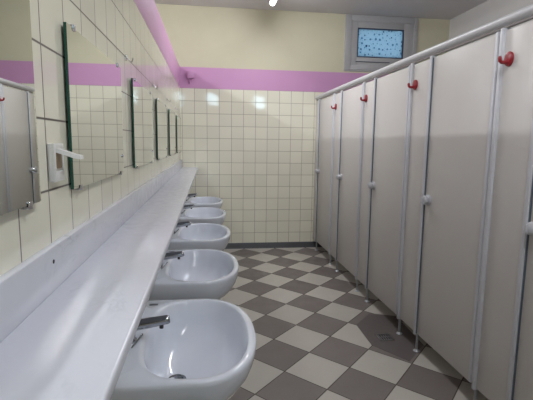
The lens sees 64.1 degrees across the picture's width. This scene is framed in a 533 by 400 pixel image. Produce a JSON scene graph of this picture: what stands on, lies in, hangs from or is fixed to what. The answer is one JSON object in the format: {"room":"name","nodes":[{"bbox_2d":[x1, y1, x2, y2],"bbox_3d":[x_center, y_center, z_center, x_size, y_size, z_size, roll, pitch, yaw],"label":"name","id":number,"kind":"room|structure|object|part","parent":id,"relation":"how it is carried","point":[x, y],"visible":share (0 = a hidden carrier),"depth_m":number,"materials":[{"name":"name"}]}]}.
{"room":"public restroom","nodes":[
{"label":"public restroom","id":0,"kind":"room"},
{"bbox_2d":[0,0,180,275],"bbox_3d":[-0.664,0.132,1.647,0.200,2.005,7.377,0,8,-8],"label":"wall","id":1,"kind":"structure","parent":0,"point":[117,28],"depth_m":1.08,"materials":[{"name":"beige tile"}]},
{"bbox_2d":[0,0,40,214],"bbox_3d":[-0.400,-0.149,0.499,0.018,0.403,0.622,0,8,-8],"label":"wall mirror","id":2,"kind":"object","parent":1,"relation":"attached to","point":[19,157],"visible":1,"depth_m":0.73,"materials":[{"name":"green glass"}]},
{"bbox_2d":[47,143,82,181],"bbox_3d":[-0.439,-0.082,0.933,0.056,0.082,0.062,0,8,-8],"label":"soap dispenser","id":3,"kind":"object","parent":1,"relation":"attached to","point":[55,151],"visible":1,"depth_m":0.91,"materials":[{"name":"white plastic"}]},
{"bbox_3d":[-0.434,-0.102,0.935,0.067,0.026,0.021,-6,10,-40],"label":"lever","id":4,"kind":"part","parent":3,"relation":"part of","materials":[{"name":"white plastic"}]},
{"bbox_2d":[63,22,123,189],"bbox_3d":[-0.511,-0.260,1.315,0.018,0.403,0.622,0,8,-8],"label":"wall mirror","id":5,"kind":"object","parent":1,"relation":"attached to","point":[93,80],"visible":1,"depth_m":1.19,"materials":[{"name":"mirror"}]},
{"bbox_2d":[0,160,197,399],"bbox_3d":[-0.487,0.024,1.860,0.210,0.117,6.977,0,8,-8],"label":"shelf","id":6,"kind":"object","parent":1,"relation":"attached to","point":[71,312],"visible":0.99,"depth_m":0.80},
{"bbox_2d":[131,78,152,168],"bbox_3d":[-0.630,-0.378,2.183,0.018,0.403,0.622,0,8,-8],"label":"wall mirror","id":7,"kind":"object","parent":1,"relation":"attached to","point":[141,98],"visible":1,"depth_m":2.09,"materials":[{"name":"mirror"}]},
{"bbox_2d":[134,0,179,86],"bbox_3d":[-0.649,-0.985,1.497,0.200,0.249,7.377,0,8,-8],"label":"trim","id":8,"kind":"structure","parent":1,"relation":"attached to","point":[148,9],"depth_m":3.00,"materials":[{"name":"purple paint"}]},
{"bbox_2d":[156,98,166,159],"bbox_3d":[-0.748,-0.497,3.050,0.018,0.403,0.622,0,8,-8],"label":"wall mirror","id":9,"kind":"object","parent":1,"relation":"attached to","point":[161,115],"visible":1,"depth_m":2.97,"materials":[{"name":"mirror"}]},
{"bbox_2d":[168,109,175,155],"bbox_3d":[-0.867,-0.615,3.918,0.018,0.403,0.622,0,8,-8],"label":"wall mirror","id":10,"kind":"object","parent":1,"relation":"attached to","point":[172,144],"visible":0.99,"depth_m":3.79,"materials":[{"name":"mirror"}]},
{"bbox_2d":[176,115,180,152],"bbox_3d":[-0.985,-0.733,4.787,0.018,0.403,0.622,0,8,-8],"label":"wall mirror","id":11,"kind":"object","parent":1,"relation":"attached to","point":[178,120],"visible":0.99,"depth_m":4.67,"materials":[{"name":"mirror"}]},
{"bbox_2d":[111,299,255,399],"bbox_3d":[-0.291,0.584,1.519,0.500,0.404,0.654,0,8,-8],"label":"basin","id":12,"kind":"object","parent":1,"relation":"attached to","point":[182,349],"visible":0.84,"depth_m":1.55,"materials":[{"name":"white ceramic"}]},
{"bbox_2d":[131,315,169,347],"bbox_3d":[-0.405,0.436,1.418,0.161,0.086,0.079,0,8,-8],"label":"tap","id":13,"kind":"object","parent":12,"relation":"on","point":[139,341],"depth_m":1.42,"materials":[{"name":"silver metal"}]},
{"bbox_2d":[148,249,238,300],"bbox_3d":[-0.406,0.468,2.366,0.500,0.404,0.654,0,8,-8],"label":"basin","id":14,"kind":"object","parent":1,"relation":"attached to","point":[184,273],"visible":0.74,"depth_m":2.28,"materials":[{"name":"white ceramic"}]},
{"bbox_2d":[160,251,183,269],"bbox_3d":[-0.520,0.320,2.266,0.161,0.086,0.079,0,8,-8],"label":"tap","id":15,"kind":"object","parent":14,"relation":"on","point":[171,255],"depth_m":2.27,"materials":[{"name":"silver metal"}]},
{"bbox_2d":[168,221,230,250],"bbox_3d":[-0.523,0.352,3.220,0.500,0.404,0.654,0,8,-8],"label":"basin","id":16,"kind":"object","parent":1,"relation":"attached to","point":[187,235],"visible":0.48,"depth_m":3.14,"materials":[{"name":"white ceramic"}]},
{"bbox_2d":[174,221,190,233],"bbox_3d":[-0.637,0.204,3.120,0.161,0.086,0.079,0,8,-8],"label":"tap","id":17,"kind":"object","parent":16,"relation":"on","point":[181,224],"depth_m":3.12,"materials":[{"name":"silver metal"}]},
{"bbox_2d":[178,204,225,224],"bbox_3d":[-0.641,0.234,4.081,0.500,0.404,0.654,0,8,-8],"label":"basin","id":18,"kind":"object","parent":1,"relation":"attached to","point":[191,213],"visible":0.37,"depth_m":4.12,"materials":[{"name":"white ceramic"}]},
{"bbox_2d":[181,204,194,213],"bbox_3d":[-0.757,0.082,4.000,0.161,0.084,0.052,-1,8,-14],"label":"tap","id":19,"kind":"object","parent":18,"relation":"on","point":[185,206],"depth_m":3.98,"materials":[{"name":"silver metal"}]},
{"bbox_2d":[185,193,222,208],"bbox_3d":[-0.758,0.117,4.944,0.500,0.404,0.654,0,8,-8],"label":"basin","id":20,"kind":"object","parent":1,"relation":"attached to","point":[215,202],"visible":0.41,"depth_m":5.04,"materials":[{"name":"white ceramic"}]},
{"bbox_2d":[156,4,449,242],"bbox_3d":[-0.565,-0.852,5.395,5.840,2.959,0.220,0,8,-8],"label":"wall","id":21,"kind":"structure","parent":0,"point":[253,151],"depth_m":5.32,"materials":[{"name":"beige tile"}]},
{"bbox_2d":[187,71,193,83],"bbox_3d":[-0.913,-1.474,5.123,0.084,0.140,0.050,0,8,-8],"label":"junction box","id":22,"kind":"object","parent":21,"relation":"attached to","point":[190,74],"visible":1,"depth_m":5.10,"materials":[{"name":"purple paint"}]},
{"bbox_2d":[225,241,321,248],"bbox_3d":[0.627,0.587,5.634,3.427,0.074,0.016,0,8,-8],"label":"baseboard","id":23,"kind":"structure","parent":21,"relation":"attached to","point":[261,244],"depth_m":5.56,"materials":[{"name":"tile"}]},
{"bbox_2d":[180,67,388,92],"bbox_3d":[-0.557,-1.496,5.307,5.840,0.249,0.222,0,8,-8],"label":"trim","id":24,"kind":"structure","parent":21,"relation":"attached to","point":[204,78],"depth_m":5.27,"materials":[{"name":"purple paint"}]},
{"bbox_2d":[313,101,318,239],"bbox_3d":[0.643,-0.363,5.432,0.026,1.762,0.156,0,8,-8],"label":"filler panel","id":25,"kind":"object","parent":21,"relation":"attached to","point":[316,134],"visible":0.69,"depth_m":5.45,"materials":[{"name":"laminate"}]},
{"bbox_2d":[344,14,418,72],"bbox_3d":[1.450,-1.979,5.445,0.958,0.685,0.120,0,8,-8],"label":"window","id":26,"kind":"structure","parent":21,"relation":"in","point":[372,43],"depth_m":5.40,"materials":[{"name":"white plastic"}]},
{"bbox_3d":[1.444,-1.987,5.419,0.604,0.348,0.008,0,8,-8],"label":"pane","id":27,"kind":"part","parent":26,"relation":"part of","materials":[{"name":"blue glass"}]},
{"bbox_3d":[1.466,-1.978,5.440,0.824,0.541,0.074,0,8,-8],"label":"sash","id":28,"kind":"part","parent":26,"relation":"part of","materials":[{"name":"white plastic"}]},
{"bbox_2d":[154,0,487,19],"bbox_3d":[-0.037,-1.859,1.461,6.040,0.100,7.577,0,8,-8],"label":"ceiling","id":29,"kind":"structure","parent":0,"point":[427,9],"depth_m":5.00,"materials":[{"name":"paint"}]},
{"bbox_2d":[270,0,276,5],"bbox_3d":[0.165,-2.056,3.836,0.070,0.139,1.540,0,8,-8],"label":"ceiling light","id":30,"kind":"object","parent":29,"relation":"attached to","point":[272,2],"visible":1,"depth_m":4.50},
{"bbox_2d":[219,247,487,399],"bbox_3d":[-0.076,1.162,1.868,5.840,0.080,7.377,0,8,-8],"label":"floor","id":31,"kind":"structure","parent":0,"point":[305,314],"depth_m":2.95,"materials":[{"name":"tile"}]},
{"bbox_2d":[315,93,340,264],"bbox_3d":[1.529,-0.242,5.034,1.790,1.898,0.890,0,8,-8],"label":"stall","id":32,"kind":"object","parent":31,"relation":"on","point":[326,171],"visible":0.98,"depth_m":4.90,"materials":[{"name":"laminate"}]},
{"bbox_3d":[0.651,-0.351,5.340,0.044,1.784,0.023,0,8,-8],"label":"latch post","id":33,"kind":"part","parent":32,"relation":"part of","materials":[{"name":"white metal"}]},
{"bbox_3d":[0.697,-0.309,5.037,0.026,1.762,0.584,0,8,-8],"label":"door","id":34,"kind":"part","parent":32,"relation":"part of","materials":[{"name":"laminate"}]},
{"bbox_3d":[0.736,-0.266,4.709,0.046,1.784,0.021,0,8,-8],"label":"hinge post","id":35,"kind":"part","parent":32,"relation":"part of","materials":[{"name":"white metal"}]},
{"bbox_3d":[0.758,-0.248,4.591,0.026,1.762,0.229,0,8,-8],"label":"fixed panel","id":36,"kind":"part","parent":32,"relation":"part of","materials":[{"name":"laminate"}]},
{"bbox_2d":[315,4,532,99],"bbox_3d":[1.093,-0.835,2.064,0.048,0.058,6.764,0,8,-8],"label":"rail","id":37,"kind":"object","parent":32,"relation":"on","point":[525,14],"visible":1,"depth_m":2.39,"materials":[{"name":"silver metal"}]},
{"bbox_2d":[335,80,373,291],"bbox_3d":[1.648,-0.122,4.158,1.790,1.898,0.890,0,8,-8],"label":"stall","id":38,"kind":"object","parent":31,"relation":"on","point":[356,103],"visible":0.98,"depth_m":4.01,"materials":[{"name":"grey laminate"}]},
{"bbox_3d":[0.770,-0.232,4.465,0.044,1.784,0.023,0,8,-8],"label":"latch post","id":39,"kind":"part","parent":38,"relation":"part of","materials":[{"name":"white metal"}]},
{"bbox_3d":[0.745,-0.238,4.404,0.050,0.068,0.068,0,8,-8],"label":"door knob","id":40,"kind":"part","parent":38,"relation":"part of","materials":[{"name":"grey plastic"}]},
{"bbox_3d":[0.817,-0.190,4.161,0.026,1.762,0.584,0,8,-8],"label":"door","id":41,"kind":"part","parent":38,"relation":"part of","materials":[{"name":"laminate"}]},
{"bbox_3d":[0.855,-0.146,3.833,0.046,1.784,0.021,0,8,-8],"label":"hinge post","id":42,"kind":"part","parent":38,"relation":"part of","materials":[{"name":"white metal"}]},
{"bbox_3d":[0.877,-0.129,3.715,0.026,1.762,0.229,0,8,-8],"label":"fixed panel","id":43,"kind":"part","parent":38,"relation":"part of","materials":[{"name":"laminate"}]},
{"bbox_2d":[357,313,422,360],"bbox_3d":[0.888,0.968,3.080,0.382,0.005,0.768,0,8,-8],"label":"floor drain","id":44,"kind":"object","parent":31,"relation":"on","point":[380,330],"visible":1,"depth_m":3.05,"materials":[{"name":"metal"}]},
{"bbox_2d":[365,59,429,334],"bbox_3d":[1.768,-0.003,3.282,1.790,1.898,0.890,0,8,-8],"label":"stall","id":45,"kind":"object","parent":31,"relation":"on","point":[399,97],"visible":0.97,"depth_m":3.09,"materials":[{"name":"grey laminate"}]},
{"bbox_3d":[0.890,-0.113,3.589,0.044,1.784,0.023,0,8,-8],"label":"latch post","id":46,"kind":"part","parent":45,"relation":"part of","materials":[{"name":"white metal"}]},
{"bbox_3d":[0.865,-0.119,3.528,0.050,0.068,0.068,0,8,-8],"label":"door knob","id":47,"kind":"part","parent":45,"relation":"part of","materials":[{"name":"grey plastic"}]},
{"bbox_3d":[0.936,-0.070,3.285,0.026,1.762,0.584,0,8,-8],"label":"door","id":48,"kind":"part","parent":45,"relation":"part of","materials":[{"name":"laminate"}]},
{"bbox_3d":[0.975,-0.027,2.957,0.046,1.784,0.021,0,8,-8],"label":"hinge post","id":49,"kind":"part","parent":45,"relation":"part of","materials":[{"name":"white metal"}]},
{"bbox_3d":[0.997,-0.009,2.839,0.026,1.762,0.229,0,8,-8],"label":"fixed panel","id":50,"kind":"part","parent":45,"relation":"part of","materials":[{"name":"laminate"}]},
{"bbox_2d":[413,21,532,399],"bbox_3d":[1.887,0.117,2.406,1.790,1.898,0.890,0,8,-8],"label":"stall","id":51,"kind":"object","parent":31,"relation":"on","point":[479,115],"visible":0.99,"depth_m":2.18,"materials":[{"name":"grey laminate"}]},
{"bbox_3d":[1.009,0.007,2.713,0.044,1.784,0.023,0,8,-8],"label":"latch post","id":52,"kind":"part","parent":51,"relation":"part of","materials":[{"name":"white metal"}]},
{"bbox_3d":[0.984,0.001,2.652,0.050,0.068,0.068,0,8,-8],"label":"door knob","id":53,"kind":"part","parent":51,"relation":"part of","materials":[{"name":"grey plastic"}]},
{"bbox_3d":[1.056,0.049,2.410,0.026,1.762,0.584,0,8,-8],"label":"door","id":54,"kind":"part","parent":51,"relation":"part of","materials":[{"name":"laminate"}]},
{"bbox_3d":[1.095,0.093,2.081,0.046,1.784,0.021,0,8,-8],"label":"hinge post","id":55,"kind":"part","parent":51,"relation":"part of","materials":[{"name":"white metal"}]},
{"bbox_3d":[1.117,0.110,1.963,0.026,1.762,0.229,0,8,-8],"label":"fixed panel","id":56,"kind":"part","parent":51,"relation":"part of","materials":[{"name":"laminate"}]},
{"bbox_2d":[506,118,532,399],"bbox_3d":[2.007,0.236,1.530,1.790,1.898,0.890,0,8,-8],"label":"stall","id":57,"kind":"object","parent":31,"relation":"on","point":[520,374],"visible":1,"depth_m":1.84,"materials":[{"name":"grey laminate"}]},
{"bbox_3d":[1.175,0.169,1.534,0.026,1.762,0.584,0,8,-8],"label":"door","id":58,"kind":"part","parent":57,"relation":"part of","materials":[{"name":"laminate"}]},
{"bbox_3d":[1.104,0.120,1.776,0.050,0.068,0.068,0,8,-8],"label":"door knob","id":59,"kind":"part","parent":57,"relation":"part of","materials":[{"name":"grey plastic"}]},
{"bbox_2d":[448,0,532,51],"bbox_3d":[2.911,-0.360,2.068,0.150,2.959,7.377,0,8,-8],"label":"wall","id":60,"kind":"structure","parent":0,"point":[488,11],"depth_m":4.82,"materials":[{"name":"white paint"}]}
]}

